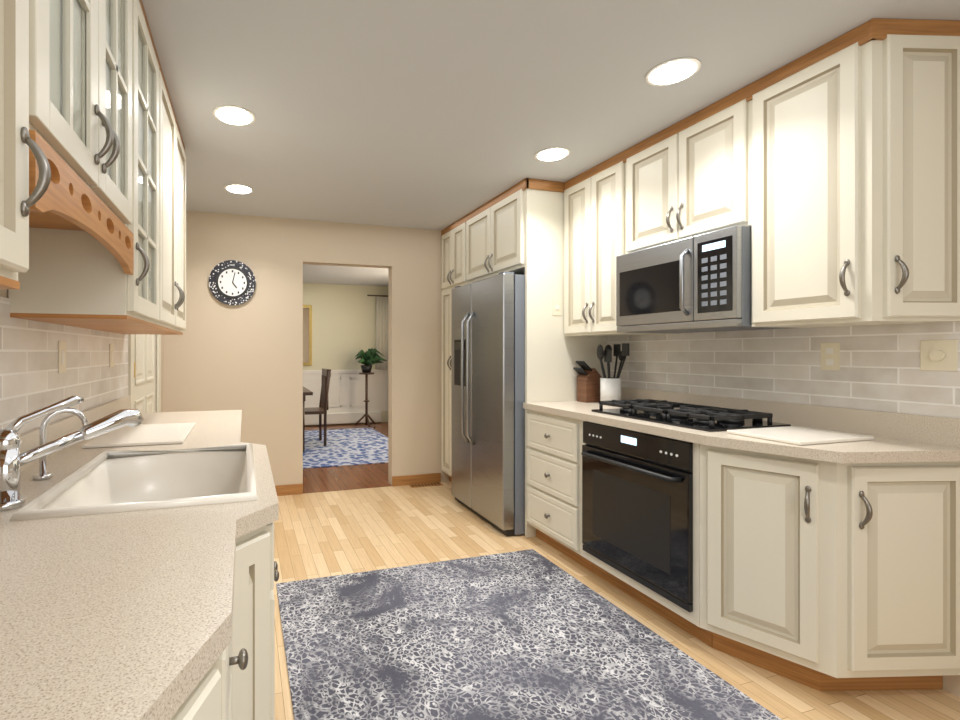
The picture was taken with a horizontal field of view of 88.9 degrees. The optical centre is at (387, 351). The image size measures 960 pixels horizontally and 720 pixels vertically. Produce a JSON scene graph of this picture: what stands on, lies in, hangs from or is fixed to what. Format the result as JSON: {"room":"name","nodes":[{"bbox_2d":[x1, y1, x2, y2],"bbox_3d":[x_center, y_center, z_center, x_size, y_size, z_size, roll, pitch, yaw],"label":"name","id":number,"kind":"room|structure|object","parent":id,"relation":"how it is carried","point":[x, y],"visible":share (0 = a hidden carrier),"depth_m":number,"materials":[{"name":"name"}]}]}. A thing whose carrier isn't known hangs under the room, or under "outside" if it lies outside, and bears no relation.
{"room":"kitchen","nodes":[
{"label":"kitchen","id":0,"kind":"room"},
{"bbox_2d":[0,289,162,411],"bbox_3d":[-1.071,0.040,1.142,0.120,2.420,6.000,0,0,-17],"label":"wall","id":1,"kind":"structure","parent":0,"point":[3,292],"depth_m":3.84,"materials":[{"name":"beige paint"}]},
{"bbox_2d":[0,0,63,299],"bbox_3d":[-0.665,-0.639,0.560,0.317,1.059,0.453,0,0,-17],"label":"upper cabinet","id":2,"kind":"object","parent":1,"relation":"attached to","point":[31,31],"depth_m":0.73,"materials":[{"name":"beige wood"}]},
{"bbox_2d":[29,130,133,274],"bbox_3d":[-0.668,-0.291,1.095,0.018,0.122,0.700,0,0,-17],"label":"valance","id":3,"kind":"object","parent":2,"relation":"attached to","point":[70,195],"visible":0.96,"depth_m":0.96,"materials":[{"name":"brown wood"}]},
{"bbox_2d":[0,296,127,433],"bbox_3d":[-0.898,0.095,0.786,0.008,0.490,4.020,0,0,-17],"label":"tile","id":4,"kind":"structure","parent":1,"relation":"attached to","point":[32,379],"depth_m":1.64,"materials":[{"name":"beige tile"}]},
{"bbox_2d":[58,341,65,372],"bbox_3d":[-1.171,0.018,1.727,0.005,0.115,0.070,0,0,-17],"label":"outlet","id":5,"kind":"object","parent":4,"relation":"attached to","point":[61,344],"depth_m":1.72,"materials":[{"name":"beige plastic"}]},
{"bbox_2d":[109,344,113,366],"bbox_3d":[-1.363,0.018,2.369,0.005,0.115,0.070,0,0,-17],"label":"outlet","id":6,"kind":"object","parent":4,"relation":"attached to","point":[111,346],"depth_m":2.36,"materials":[{"name":"beige plastic"}]},
{"bbox_2d":[8,0,163,327],"bbox_3d":[-0.969,-0.639,1.580,0.317,1.059,0.528,0,0,-17],"label":"upper cabinet","id":7,"kind":"object","parent":1,"relation":"attached to","point":[98,293],"depth_m":1.49,"materials":[{"name":"beige wood"}]},
{"bbox_2d":[64,0,131,227],"bbox_3d":[-0.812,-0.766,1.052,0.316,0.804,0.706,0,0,-17],"label":"upper cabinet","id":8,"kind":"object","parent":1,"relation":"attached to","point":[84,94],"depth_m":1.10,"materials":[{"name":"beige wood"}]},
{"bbox_2d":[88,78,185,334],"bbox_3d":[-1.163,-0.639,2.232,0.317,1.059,0.958,0,0,-17],"label":"upper cabinet","id":9,"kind":"object","parent":1,"relation":"attached to","point":[174,148],"depth_m":2.27,"materials":[{"name":"beige wood"}]},
{"bbox_2d":[128,334,160,412],"bbox_3d":[-1.638,0.180,3.216,0.068,2.140,1.020,0,0,-17],"label":"door","id":10,"kind":"structure","parent":1,"relation":"attached to","point":[144,371],"depth_m":3.22,"materials":[{"name":"beige wood"}]},
{"bbox_2d":[163,211,448,485],"bbox_3d":[-1.163,0.040,4.182,4.800,2.420,0.120,0,0,-17],"label":"wall","id":11,"kind":"structure","parent":0,"point":[246,357],"depth_m":4.20,"materials":[{"name":"beige paint"}]},
{"bbox_2d":[209,260,255,304],"bbox_3d":[-1.312,-0.585,4.051,0.380,0.380,0.042,0,0,-17],"label":"wall clock","id":12,"kind":"object","parent":11,"relation":"attached to","point":[232,282],"visible":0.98,"depth_m":4.04,"materials":[{"name":"black"}]},
{"bbox_2d":[275,473,440,495],"bbox_3d":[-0.665,1.205,4.260,2.440,0.090,0.015,0,0,-17],"label":"baseboard","id":13,"kind":"structure","parent":11,"relation":"attached to","point":[289,489],"depth_m":4.49,"materials":[{"name":"brown wood"}]},
{"bbox_2d":[303,283,387,425],"bbox_3d":[-2.226,0.040,7.956,4.920,2.420,0.120,0,0,-17],"label":"wall","id":14,"kind":"structure","parent":0,"point":[343,326],"depth_m":8.32,"materials":[{"name":"beige paint"}]},
{"bbox_2d":[303,305,311,365],"bbox_3d":[-1.442,-0.285,8.109,0.310,1.030,0.032,0,0,-17],"label":"framed picture","id":15,"kind":"object","parent":14,"relation":"attached to","point":[307,335],"visible":0.35,"depth_m":8.12,"materials":[{"name":"gold metal"}]},
{"bbox_2d":[303,369,387,424],"bbox_3d":[-2.069,0.770,7.902,4.950,0.920,0.070,0,0,-17],"label":"wainscot","id":16,"kind":"structure","parent":14,"relation":"attached to","point":[346,391],"depth_m":8.33,"materials":[{"name":"white"}]},
{"bbox_2d":[367,295,387,368],"bbox_3d":[-0.160,-0.351,8.446,0.420,1.302,0.060,0,0,-17],"label":"curtain","id":17,"kind":"object","parent":14,"relation":"hanging from","point":[382,324],"visible":0.92,"depth_m":8.44,"materials":[{"name":"beige fabric"}]},
{"bbox_2d":[142,0,959,285],"bbox_3d":[-0.809,-1.195,3.202,4.920,0.050,10.040,0,0,-17],"label":"ceiling","id":18,"kind":"structure","parent":0,"point":[432,114],"depth_m":2.11,"materials":[{"name":"white paint"}]},
{"bbox_2d":[213,105,254,125],"bbox_3d":[-0.759,-1.166,2.372,0.199,0.008,0.199,0,0,28],"label":"recessed light","id":19,"kind":"object","parent":18,"relation":"in","point":[228,114],"depth_m":2.36,"materials":[{"name":"white"}]},
{"bbox_2d":[224,184,253,193],"bbox_3d":[-1.067,-1.166,3.438,0.199,0.008,0.199,0,0,28],"label":"recessed light","id":20,"kind":"object","parent":18,"relation":"in","point":[234,188],"depth_m":3.43,"materials":[{"name":"white"}]},
{"bbox_2d":[535,147,569,161],"bbox_3d":[0.970,-1.166,2.835,0.199,0.008,0.199,0,0,28],"label":"recessed light","id":21,"kind":"object","parent":18,"relation":"in","point":[553,153],"depth_m":2.82,"materials":[{"name":"white"}]},
{"bbox_2d":[646,57,700,85],"bbox_3d":[1.187,-1.166,2.003,0.199,0.008,0.199,0,0,28],"label":"recessed light","id":22,"kind":"object","parent":18,"relation":"in","point":[673,71],"depth_m":1.99,"materials":[{"name":"white"}]},
{"bbox_2d":[525,189,606,536],"bbox_3d":[1.247,0.040,3.340,0.659,2.420,0.024,0,0,-17],"label":"panel","id":23,"kind":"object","parent":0,"point":[553,353],"depth_m":3.28,"materials":[{"name":"beige"}]},
{"bbox_2d":[552,299,560,315],"bbox_3d":[1.162,-0.307,3.296,0.070,0.115,0.010,0,0,-17],"label":"outlet","id":24,"kind":"object","parent":23,"relation":"attached to","point":[556,303],"depth_m":3.29,"materials":[{"name":"beige plastic"}]},
{"bbox_2d":[273,422,959,719],"bbox_3d":[-0.809,1.274,3.202,4.920,0.053,10.040,0,0,-17],"label":"floor","id":25,"kind":"structure","parent":0,"point":[326,534],"depth_m":2.99,"materials":[{"name":"brown wood"}]},
{"bbox_2d":[171,618,238,719],"bbox_3d":[-0.427,0.815,0.276,0.611,0.868,0.573,0,0,-17],"label":"base cabinet","id":26,"kind":"object","parent":25,"relation":"on","point":[236,682],"depth_m":0.63,"materials":[{"name":"beige wood"}]},
{"bbox_2d":[0,395,278,719],"bbox_3d":[-0.701,0.385,1.367,0.709,0.290,2.900,0,0,-17],"label":"countertop","id":27,"kind":"structure","parent":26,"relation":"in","point":[117,568],"depth_m":0.77,"materials":[{"name":"beige stone"}]},
{"bbox_2d":[0,396,143,510],"bbox_3d":[-0.778,0.223,1.209,0.283,0.233,0.334,0,0,-17],"label":"kitchen faucet","id":28,"kind":"object","parent":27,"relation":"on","point":[13,460],"visible":1,"depth_m":1.11,"materials":[{"name":"silver metal"}]},
{"bbox_2d":[82,423,195,448],"bbox_3d":[-0.986,0.334,1.960,0.330,0.011,0.480,0,0,-17],"label":"cutting board","id":29,"kind":"object","parent":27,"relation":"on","point":[157,434],"visible":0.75,"depth_m":1.86,"materials":[{"name":"beige plastic"}]},
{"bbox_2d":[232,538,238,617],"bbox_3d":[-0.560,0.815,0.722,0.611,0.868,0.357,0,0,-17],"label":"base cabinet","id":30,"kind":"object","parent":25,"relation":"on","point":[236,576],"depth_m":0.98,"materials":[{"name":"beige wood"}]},
{"bbox_2d":[239,536,242,689],"bbox_3d":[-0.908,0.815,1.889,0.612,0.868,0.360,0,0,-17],"label":"base cabinet","id":31,"kind":"object","parent":25,"relation":"on","point":[240,538],"depth_m":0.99,"materials":[{"name":"beige wood"}]},
{"bbox_2d":[303,387,312,451],"bbox_3d":[-1.926,0.867,6.287,1.700,0.754,1.350,0,0,-17],"label":"dining table","id":32,"kind":"object","parent":25,"relation":"on","point":[306,391],"visible":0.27,"depth_m":5.96,"materials":[{"name":"brown wood"}]},
{"bbox_2d":[303,428,387,468],"bbox_3d":[-0.662,1.248,6.507,1.550,0.008,2.450,0,0,-17],"label":"dining rug","id":33,"kind":"object","parent":25,"relation":"on","point":[353,446],"visible":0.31,"depth_m":6.19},
{"bbox_2d":[305,368,330,445],"bbox_3d":[-1.057,0.737,6.520,0.500,1.014,0.460,0,0,-17],"label":"dining chair","id":34,"kind":"object","parent":33,"relation":"on","point":[321,409],"visible":0.73,"depth_m":6.44,"materials":[{"name":"brown wood"}]},
{"bbox_2d":[355,348,386,427],"bbox_3d":[-0.307,0.583,8.053,0.554,1.308,0.664,0,0,-17],"label":"stand","id":35,"kind":"object","parent":25,"relation":"on","point":[370,358],"visible":1,"depth_m":8.00,"materials":[{"name":"brown wood"}]},
{"bbox_2d":[409,482,442,487],"bbox_3d":[0.354,1.246,4.499,0.310,0.006,0.080,0,0,-17],"label":"floor vent","id":36,"kind":"object","parent":25,"relation":"in","point":[425,485],"visible":1,"depth_m":4.49,"materials":[{"name":"brown wood"}]},
{"bbox_2d":[441,219,460,481],"bbox_3d":[0.905,0.040,4.448,0.677,2.418,0.544,0,0,-17],"label":"tall cabinet","id":37,"kind":"object","parent":25,"relation":"on","point":[451,235],"depth_m":4.46,"materials":[{"name":"beige wood"}]},
{"bbox_2d":[451,272,524,535],"bbox_3d":[0.999,0.346,3.729,0.856,1.783,0.853,0,0,-17],"label":"refrigerator","id":38,"kind":"object","parent":25,"relation":"on","point":[487,400],"visible":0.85,"depth_m":3.39,"materials":[{"name":"grey metal"}]},
{"bbox_2d":[276,549,781,719],"bbox_3d":[0.498,1.245,1.656,1.580,0.008,2.390,0,0,-17],"label":"kitchen rug","id":39,"kind":"object","parent":25,"relation":"on","point":[530,634],"visible":0.98,"depth_m":1.98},
{"bbox_2d":[527,409,592,571],"bbox_3d":[1.318,0.815,3.060,0.676,0.868,0.549,0,0,-17],"label":"base cabinet","id":40,"kind":"object","parent":25,"relation":"on","point":[554,442],"depth_m":2.91,"materials":[{"name":"beige wood"}]},
{"bbox_2d":[700,444,959,690],"bbox_3d":[1.687,0.815,1.852,0.659,0.868,0.516,0,0,-17],"label":"base cabinet","id":41,"kind":"object","parent":25,"relation":"on","point":[819,575],"depth_m":1.71,"materials":[{"name":"beige wood"}]},
{"bbox_2d":[581,420,711,647],"bbox_3d":[1.475,0.816,2.438,0.732,0.867,0.726,0,0,-17],"label":"wall oven","id":42,"kind":"object","parent":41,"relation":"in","point":[640,517],"visible":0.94,"depth_m":2.25,"materials":[{"name":"black"}]},
{"bbox_2d":[523,387,959,463],"bbox_3d":[1.497,0.309,2.445,0.686,0.138,1.829,0,0,-17],"label":"countertop","id":43,"kind":"structure","parent":41,"relation":"on","point":[901,437],"depth_m":1.95,"materials":[{"name":"beige stone"}]},
{"bbox_2d":[573,361,601,402],"bbox_3d":[1.367,0.199,3.275,0.189,0.279,0.095,0,0,-17],"label":"knife block","id":44,"kind":"object","parent":43,"relation":"on","point":[588,384],"visible":0.96,"depth_m":3.24,"materials":[{"name":"brown wood"}]},
{"bbox_2d":[597,343,628,400],"bbox_3d":[1.454,0.142,3.140,0.229,0.395,0.250,0,0,-17],"label":"utensil crock","id":45,"kind":"object","parent":43,"relation":"on","point":[610,388],"visible":0.94,"depth_m":3.08,"materials":[{"name":"white ceramic"}]},
{"bbox_2d":[591,399,790,431],"bbox_3d":[1.491,0.306,2.453,0.480,0.066,0.730,0,0,-17],"label":"gas cooktop","id":46,"kind":"object","parent":43,"relation":"in","point":[703,417],"visible":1,"depth_m":2.28,"materials":[{"name":"black metal"}]},
{"bbox_2d":[727,426,873,444],"bbox_3d":[1.647,0.333,1.931,0.400,0.013,0.280,0,0,-17],"label":"cutting board","id":47,"kind":"object","parent":43,"relation":"on","point":[797,435],"visible":1,"depth_m":1.88,"materials":[{"name":"beige plastic"}]},
{"bbox_2d":[943,675,959,696],"bbox_3d":[1.474,0.040,3.946,0.120,2.420,9.920,0,0,-17],"label":"wall","id":48,"kind":"structure","parent":0,"point":[951,683],"depth_m":1.76,"materials":[{"name":"beige paint"}]},
{"bbox_2d":[461,178,563,285],"bbox_3d":[1.107,-0.875,3.767,0.677,0.589,0.872,0,0,-17],"label":"upper cabinet","id":49,"kind":"object","parent":48,"relation":"attached to","point":[485,240],"depth_m":3.58,"materials":[{"name":"beige wood"}]},
{"bbox_2d":[564,151,674,336],"bbox_3d":[1.464,-0.640,3.097,0.377,1.059,0.560,0,0,-17],"label":"upper cabinet","id":50,"kind":"object","parent":48,"relation":"attached to","point":[594,198],"depth_m":3.02,"materials":[{"name":"beige wood"}]},
{"bbox_2d":[624,85,747,253],"bbox_3d":[1.646,-0.862,2.486,0.377,0.615,0.715,0,0,-17],"label":"upper cabinet","id":51,"kind":"object","parent":48,"relation":"attached to","point":[689,178],"depth_m":2.37,"materials":[{"name":"beige wood"}]},
{"bbox_2d":[616,225,786,332],"bbox_3d":[1.596,-0.331,2.471,0.480,0.438,0.707,0,0,-17],"label":"microwave","id":52,"kind":"object","parent":51,"relation":"attached to","point":[700,283],"visible":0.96,"depth_m":2.29,"materials":[{"name":"grey metal"}]},
{"bbox_2d":[607,322,959,418],"bbox_3d":[2.111,0.095,1.584,0.008,0.490,3.830,0,0,-17],"label":"tile","id":53,"kind":"structure","parent":48,"relation":"attached to","point":[879,370],"depth_m":2.21,"materials":[{"name":"beige tile"}]},
{"bbox_2d":[821,343,839,369],"bbox_3d":[1.946,0.021,2.114,0.005,0.120,0.072,0,0,-17],"label":"outlet","id":54,"kind":"object","parent":53,"relation":"attached to","point":[830,352],"depth_m":2.11,"materials":[{"name":"beige plastic"}]},
{"bbox_2d":[920,340,957,370],"bbox_3d":[2.041,0.013,1.783,0.014,0.115,0.100,0,0,-17],"label":"outlet","id":55,"kind":"object","parent":53,"relation":"attached to","point":[938,355],"depth_m":1.78,"materials":[{"name":"beige plastic"}]},
{"bbox_2d":[748,18,959,327],"bbox_3d":[1.823,-0.640,1.893,0.377,1.059,0.524,0,0,-17],"label":"upper cabinet","id":56,"kind":"object","parent":48,"relation":"attached to","point":[829,173],"depth_m":1.72,"materials":[{"name":"beige wood"}]}
]}

